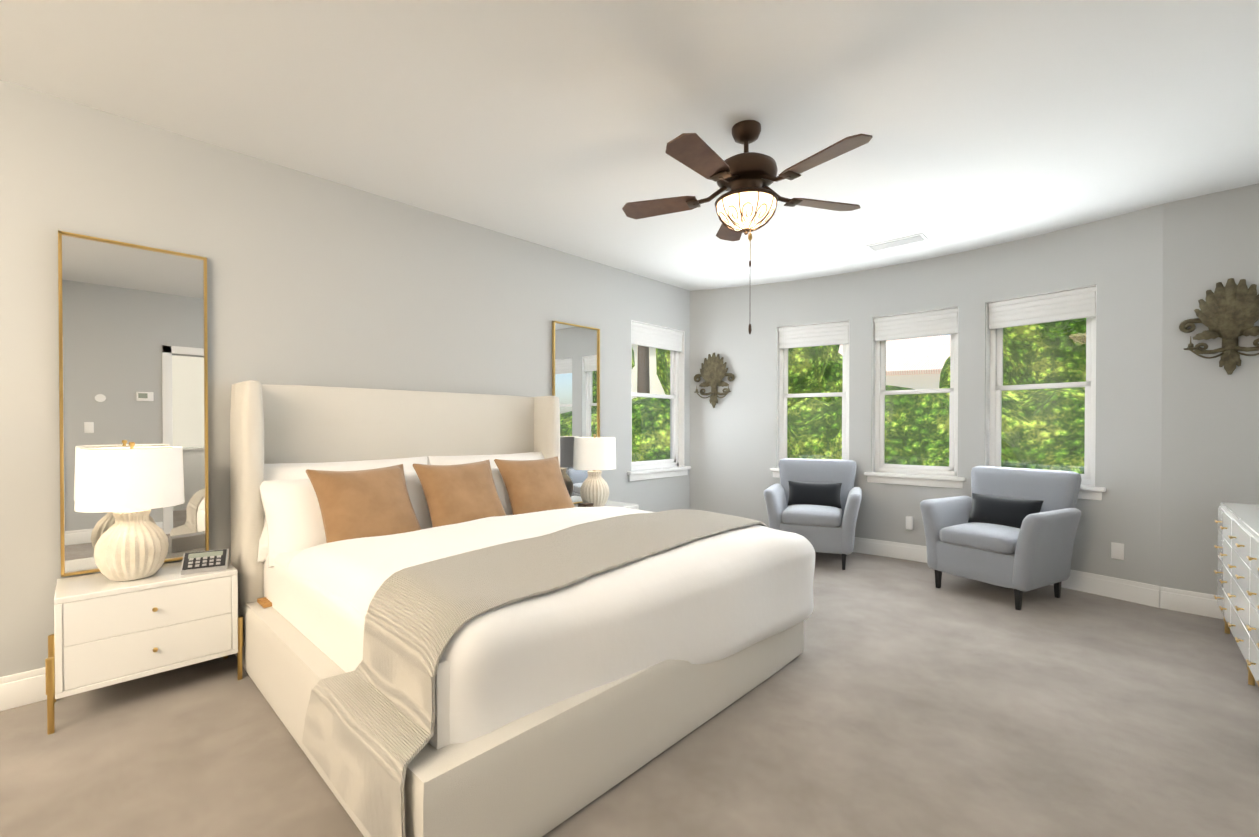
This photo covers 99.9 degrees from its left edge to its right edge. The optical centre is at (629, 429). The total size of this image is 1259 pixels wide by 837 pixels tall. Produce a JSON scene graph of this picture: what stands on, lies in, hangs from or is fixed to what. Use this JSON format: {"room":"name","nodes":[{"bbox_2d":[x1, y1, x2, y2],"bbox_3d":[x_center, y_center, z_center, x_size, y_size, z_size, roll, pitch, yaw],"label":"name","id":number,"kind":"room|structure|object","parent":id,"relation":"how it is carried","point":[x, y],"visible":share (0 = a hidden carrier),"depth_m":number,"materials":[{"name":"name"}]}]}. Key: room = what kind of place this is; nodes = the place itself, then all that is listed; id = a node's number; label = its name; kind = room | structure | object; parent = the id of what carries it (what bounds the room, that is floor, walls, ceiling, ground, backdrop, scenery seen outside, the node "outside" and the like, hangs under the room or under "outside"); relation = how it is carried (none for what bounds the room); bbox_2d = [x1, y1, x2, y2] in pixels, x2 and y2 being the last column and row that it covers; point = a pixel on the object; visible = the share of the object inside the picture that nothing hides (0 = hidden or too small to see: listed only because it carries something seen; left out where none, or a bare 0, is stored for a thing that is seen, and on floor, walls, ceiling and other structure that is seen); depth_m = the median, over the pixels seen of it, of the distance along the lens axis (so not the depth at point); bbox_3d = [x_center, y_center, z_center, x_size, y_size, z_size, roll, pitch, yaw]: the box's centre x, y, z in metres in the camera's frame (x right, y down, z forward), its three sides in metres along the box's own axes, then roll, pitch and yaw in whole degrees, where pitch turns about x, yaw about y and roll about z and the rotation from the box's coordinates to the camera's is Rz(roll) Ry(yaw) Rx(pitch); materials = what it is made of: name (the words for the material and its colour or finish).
{"room":"bedroom","nodes":[
{"label":"bedroom","id":0,"kind":"room"},
{"bbox_2d":[0,552,1258,836],"bbox_3d":[0.797,1.275,0.913,7.400,0.100,8.800,0,1,43],"label":"floor","id":1,"kind":"structure","parent":0,"point":[900,698],"depth_m":2.05,"materials":[{"name":"carpet"}]},
{"bbox_2d":[45,561,242,734],"bbox_3d":[-2.221,0.943,2.451,0.427,0.540,0.646,0,1,43],"label":"nightstand","id":2,"kind":"object","parent":1,"relation":"on","point":[163,618],"visible":1,"depth_m":2.30,"materials":[{"name":"white paint"}]},
{"bbox_2d":[74,442,184,580],"bbox_3d":[-2.259,0.364,2.403,0.364,0.616,0.364,0,1,43],"label":"lamp","id":3,"kind":"object","parent":2,"relation":"on","point":[131,486],"visible":1,"depth_m":2.31,"materials":[{"name":"fabric"}]},
{"bbox_2d":[180,549,228,574],"bbox_3d":[-2.029,0.629,2.532,0.170,0.085,0.110,0,1,-32],"label":"calculator","id":4,"kind":"object","parent":2,"relation":"on","point":[204,561],"visible":1,"depth_m":2.51,"materials":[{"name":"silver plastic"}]},
{"bbox_2d":[230,380,814,836],"bbox_3d":[-0.570,0.480,2.826,2.347,1.460,2.209,0,1,43],"label":"bed","id":5,"kind":"object","parent":1,"relation":"on","point":[462,614],"visible":1,"depth_m":2.06,"materials":[{"name":"white fabric"}]},
{"bbox_2d":[574,500,638,509],"bbox_3d":[-0.262,0.926,4.524,0.427,0.540,0.641,0,1,43],"label":"nightstand","id":6,"kind":"object","parent":1,"relation":"on","point":[620,504],"visible":0.02,"depth_m":4.60,"materials":[{"name":"white paint"}]},
{"bbox_2d":[578,502,593,506],"bbox_3d":[-0.357,0.628,4.302,0.106,0.057,0.086,0,1,43],"label":"trinket box","id":7,"kind":"object","parent":6,"relation":"on","point":[584,504],"visible":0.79,"depth_m":4.28,"materials":[{"name":"brown wood"}]},
{"bbox_2d":[573,434,615,506],"bbox_3d":[-0.295,0.348,4.482,0.364,0.616,0.364,0,1,43],"label":"lamp","id":8,"kind":"object","parent":6,"relation":"on","point":[594,453],"visible":0.92,"depth_m":4.37,"materials":[{"name":"fabric"}]},
{"bbox_2d":[763,458,861,569],"bbox_3d":[1.709,0.743,4.904,0.814,0.900,0.756,0,1,24],"label":"armchair","id":9,"kind":"object","parent":1,"relation":"on","point":[815,503],"visible":0.88,"depth_m":4.80,"materials":[{"name":"fabric"}]},
{"bbox_2d":[920,466,1081,610],"bbox_3d":[2.743,0.751,3.914,0.757,0.900,0.814,0,1,-28],"label":"armchair","id":10,"kind":"object","parent":1,"relation":"on","point":[1015,529],"visible":1,"depth_m":3.78,"materials":[{"name":"fabric"}]},
{"bbox_2d":[1214,502,1258,686],"bbox_3d":[3.084,0.828,2.387,0.485,0.770,1.790,0,1,43],"label":"dresser","id":11,"kind":"object","parent":1,"relation":"on","point":[1237,573],"visible":1,"depth_m":2.54,"materials":[{"name":"white paint"}]},
{"bbox_2d":[0,80,1258,676],"bbox_3d":[0.701,-0.135,0.906,7.346,2.720,8.676,0,1,43],"label":"wall","id":12,"kind":"structure","parent":0,"point":[314,280],"depth_m":3.51,"materials":[{"name":"grey paint"}]},
{"bbox_2d":[58,230,208,576],"bbox_3d":[-2.400,-0.116,2.588,0.028,1.565,0.530,0,1,43],"label":"mirror","id":13,"kind":"object","parent":12,"relation":"attached to","point":[133,347],"visible":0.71,"depth_m":2.57,"materials":[{"name":"silver glass"}]},
{"bbox_2d":[552,321,599,503],"bbox_3d":[-0.460,-0.132,4.641,0.028,1.565,0.530,0,1,43],"label":"mirror","id":14,"kind":"object","parent":12,"relation":"attached to","point":[575,369],"visible":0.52,"depth_m":4.63,"materials":[{"name":"silver glass"}]},
{"bbox_2d":[0,537,1223,710],"bbox_3d":[-0.183,1.146,1.752,4.420,0.145,8.276,0,1,43],"label":"baseboard","id":15,"kind":"structure","parent":12,"relation":"attached to","point":[22,688],"depth_m":3.59,"materials":[{"name":"white wood"}]},
{"bbox_2d":[627,320,690,480],"bbox_3d":[0.275,-0.284,5.514,0.195,1.575,0.970,0,1,43],"label":"window","id":16,"kind":"structure","parent":12,"relation":"in","point":[654,336],"depth_m":5.63,"materials":[{"name":"white wood"}]},
{"bbox_2d":[694,353,734,407],"bbox_3d":[0.903,-0.533,5.700,0.447,0.600,0.170,0,0,19],"label":"sconce","id":17,"kind":"object","parent":12,"relation":"attached to","point":[713,372],"visible":1,"depth_m":5.70,"materials":[{"name":"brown metal"}]},
{"bbox_2d":[770,320,849,477],"bbox_3d":[1.873,-0.283,5.398,0.830,1.575,0.195,0,1,31],"label":"window","id":18,"kind":"structure","parent":12,"relation":"in","point":[836,333],"depth_m":5.42,"materials":[{"name":"white wood"}]},
{"bbox_2d":[906,516,912,529],"bbox_3d":[2.556,0.854,4.827,0.060,0.120,0.036,0,1,40],"label":"electrical outlet plate","id":19,"kind":"object","parent":12,"relation":"attached to","point":[909,519],"depth_m":4.81,"materials":[{"name":"white plastic"}]},
{"bbox_2d":[864,307,965,488],"bbox_3d":[2.616,-0.279,4.851,0.833,1.575,0.216,0,1,43],"label":"window","id":20,"kind":"structure","parent":12,"relation":"in","point":[922,324],"depth_m":4.86,"materials":[{"name":"white wood"}]},
{"bbox_2d":[985,285,1105,499],"bbox_3d":[3.238,-0.273,4.180,0.195,1.575,0.830,0,1,-37],"label":"window","id":21,"kind":"structure","parent":12,"relation":"in","point":[1066,304],"depth_m":4.17,"materials":[{"name":"white wood"}]},
{"bbox_2d":[1111,542,1123,559],"bbox_3d":[3.471,0.865,3.760,0.006,0.115,0.070,0,1,-32],"label":"electrical outlet plate","id":22,"kind":"object","parent":12,"relation":"attached to","point":[1117,550],"depth_m":3.76,"materials":[{"name":"white plastic"}]},
{"bbox_2d":[1179,278,1258,374],"bbox_3d":[3.731,-0.644,3.277,0.447,0.600,0.179,0,1,43],"label":"wall decoration","id":23,"kind":"object","parent":12,"relation":"attached to","point":[1228,313],"visible":1,"depth_m":3.29,"materials":[{"name":"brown metal"}]},
{"bbox_2d":[0,0,1258,290],"bbox_3d":[0.797,-1.545,0.890,7.400,0.100,8.800,0,1,43],"label":"ceiling","id":24,"kind":"structure","parent":0,"point":[556,124],"depth_m":2.44,"materials":[{"name":"white paint"}]},
{"bbox_2d":[622,120,871,333],"bbox_3d":[0.571,-0.988,2.613,1.255,1.039,1.230,0,1,43],"label":"fan","id":25,"kind":"object","parent":24,"relation":"hanging from","point":[746,203],"visible":1,"depth_m":2.55,"materials":[{"name":"brown wood"}]},
{"bbox_2d":[866,233,927,250],"bbox_3d":[2.165,-1.512,4.289,0.420,0.018,0.170,0,1,43],"label":"ceiling vent","id":26,"kind":"object","parent":24,"relation":"in","point":[910,239],"visible":1,"depth_m":4.25,"materials":[{"name":"white plastic"}]},
{"label":"outside","id":27,"kind":"structure","parent":0,"visible":0},
{"bbox_2d":[632,318,1085,473],"bbox_3d":[4.381,-0.297,12.997,20.549,9.068,20.285,0,1,43],"label":"garden","id":28,"kind":"object","parent":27,"point":[890,456],"depth_m":7.89,"materials":[{"name":"green plant"}]}
]}

